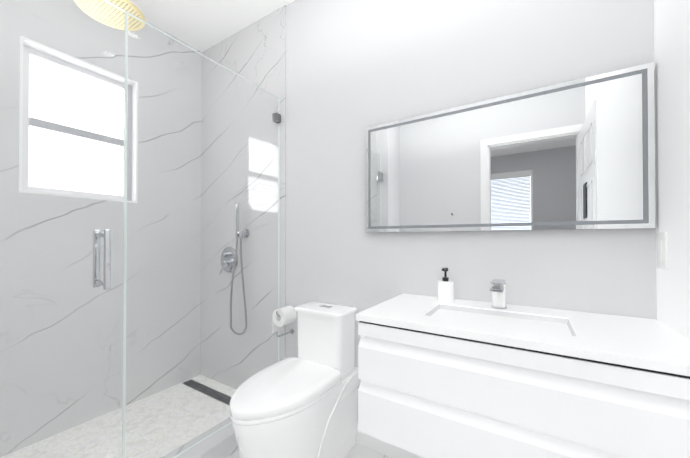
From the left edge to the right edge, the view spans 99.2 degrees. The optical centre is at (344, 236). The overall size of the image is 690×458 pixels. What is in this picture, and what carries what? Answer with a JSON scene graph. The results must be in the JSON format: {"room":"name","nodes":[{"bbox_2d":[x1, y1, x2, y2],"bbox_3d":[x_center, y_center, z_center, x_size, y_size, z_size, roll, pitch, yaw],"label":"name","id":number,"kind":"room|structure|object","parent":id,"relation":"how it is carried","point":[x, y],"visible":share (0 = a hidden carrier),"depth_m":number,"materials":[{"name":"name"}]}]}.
{"room":"bathroom","nodes":[
{"label":"bathroom","id":0,"kind":"room"},
{"bbox_2d":[0,0,201,456],"bbox_3d":[-1.722,-0.192,1.584,0.160,2.590,2.240,0,-1,32],"label":"wall","id":1,"kind":"structure","parent":0,"point":[24,250],"depth_m":1.78,"materials":[{"name":"tile"}]},
{"bbox_2d":[19,35,137,202],"bbox_3d":[-1.577,-0.631,1.768,0.111,0.810,0.540,0,-1,32],"label":"window","id":2,"kind":"structure","parent":1,"relation":"in","point":[32,131],"depth_m":1.76,"materials":[{"name":"white glass"}]},
{"bbox_2d":[129,0,294,51],"bbox_3d":[-0.499,-1.554,0.853,3.100,0.120,2.280,0,-1,32],"label":"ceiling","id":3,"kind":"structure","parent":0,"point":[201,25],"depth_m":1.98,"materials":[{"name":"white paint"}]},
{"bbox_2d":[74,0,144,30],"bbox_3d":[-1.192,-1.318,1.497,0.290,0.339,0.290,0,-1,32],"label":"shower head","id":4,"kind":"object","parent":3,"relation":"hanging from","point":[130,7],"visible":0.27,"depth_m":1.50},
{"bbox_2d":[201,5,285,388],"bbox_3d":[-0.788,-0.187,2.222,1.065,2.590,0.168,0,-1,32],"label":"wall","id":5,"kind":"structure","parent":0,"point":[254,52],"depth_m":2.07,"materials":[{"name":"white stone"}]},
{"bbox_2d":[220,203,249,334],"bbox_3d":[-0.795,0.220,2.082,0.344,0.906,0.068,0,-1,32],"label":"shower","id":6,"kind":"object","parent":5,"relation":"attached to","point":[229,252],"depth_m":2.04,"materials":[{"name":"silver metal"}]},
{"bbox_2d":[227,443,390,457],"bbox_3d":[-0.499,1.156,0.831,3.100,0.120,2.280,0,-1,32],"label":"floor","id":7,"kind":"structure","parent":0,"point":[359,451],"depth_m":1.49,"materials":[{"name":"tile"}]},
{"bbox_2d":[0,375,235,457],"bbox_3d":[-1.230,1.105,1.454,0.800,0.032,1.600,0,-1,32],"label":"shower floor","id":8,"kind":"structure","parent":7,"relation":"on","point":[165,413],"depth_m":1.67,"materials":[{"name":"tile"}]},
{"bbox_2d":[182,379,230,404],"bbox_3d":[-0.963,1.094,2.078,0.550,0.006,0.070,0,-1,32],"label":"shower drain","id":9,"kind":"object","parent":8,"relation":"in","point":[218,396],"depth_m":2.07,"materials":[{"name":"grey metal"}]},
{"bbox_2d":[162,417,237,457],"bbox_3d":[-0.834,1.049,1.201,0.140,0.100,1.592,0,-1,32],"label":"curb","id":10,"kind":"object","parent":7,"relation":"on","point":[221,443],"depth_m":1.44,"materials":[{"name":"stone"}]},
{"bbox_2d":[0,0,280,457],"bbox_3d":[-0.849,0.049,1.214,0.118,1.898,1.598,0,-1,32],"label":"glass","id":11,"kind":"object","parent":10,"relation":"on","point":[105,282],"visible":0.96,"depth_m":1.17,"materials":[{"name":"clear glass"}]},
{"bbox_2d":[229,301,359,457],"bbox_3d":[-0.236,0.736,1.377,0.356,0.730,0.674,0,-1,32],"label":"toilet","id":12,"kind":"object","parent":7,"relation":"on","point":[304,404],"visible":1,"depth_m":1.32,"materials":[{"name":"white ceramic"}]},
{"bbox_2d":[286,0,656,422],"bbox_3d":[0.510,-0.194,1.413,1.995,2.590,0.160,0,-1,32],"label":"wall","id":13,"kind":"structure","parent":0,"point":[355,69],"depth_m":1.39,"materials":[{"name":"white paint"}]},
{"bbox_2d":[272,306,296,336],"bbox_3d":[-0.367,0.516,1.779,0.105,0.178,0.138,0,-1,32],"label":"paper holder","id":14,"kind":"object","parent":13,"relation":"attached to","point":[282,316],"visible":1,"depth_m":1.75,"materials":[{"name":"white paper"}]},
{"bbox_2d":[357,423,423,457],"bbox_3d":[0.331,1.051,1.413,1.670,0.100,0.013,0,-1,32],"label":"baseboard","id":15,"kind":"structure","parent":13,"relation":"attached to","point":[380,446],"depth_m":1.48,"materials":[{"name":"white paint"}]},
{"bbox_2d":[366,62,655,232],"bbox_3d":[0.571,-0.300,1.263,1.077,0.550,0.028,0,-1,32],"label":"led mirror","id":16,"kind":"object","parent":13,"relation":"attached to","point":[578,154],"visible":1,"depth_m":1.16,"materials":[{"name":"silver metal"}]},
{"bbox_2d":[356,293,689,457],"bbox_3d":[0.538,0.484,1.014,0.886,0.417,0.471,0,-1,32],"label":"bathroom vanity","id":17,"kind":"object","parent":13,"relation":"attached to","point":[459,378],"visible":1,"depth_m":0.82,"materials":[{"name":"white paint"}]},
{"bbox_2d":[437,268,453,302],"bbox_3d":[0.430,0.206,1.262,0.068,0.144,0.079,0,-1,32],"label":"soap dispenser","id":18,"kind":"object","parent":17,"relation":"on","point":[445,289],"visible":1,"depth_m":1.24,"materials":[{"name":"white ceramic"}]},
{"bbox_2d":[490,279,506,308],"bbox_3d":[0.583,0.223,1.120,0.054,0.108,0.132,0,-1,32],"label":"faucet","id":19,"kind":"object","parent":17,"relation":"on","point":[498,289],"visible":1,"depth_m":1.13,"materials":[{"name":"silver metal"}]},
{"bbox_2d":[654,0,689,339],"bbox_3d":[0.668,-0.205,0.087,0.320,2.590,2.240,0,-1,32],"label":"wall","id":20,"kind":"structure","parent":0,"point":[672,78],"depth_m":0.86,"materials":[{"name":"white paint"}]},
{"bbox_2d":[657,232,667,269],"bbox_3d":[1.005,0.044,0.935,0.010,0.117,0.072,0,-1,32],"label":"switch plate","id":21,"kind":"object","parent":20,"relation":"attached to","point":[662,258],"visible":0.96,"depth_m":0.92,"materials":[{"name":"white plastic"}]}
]}

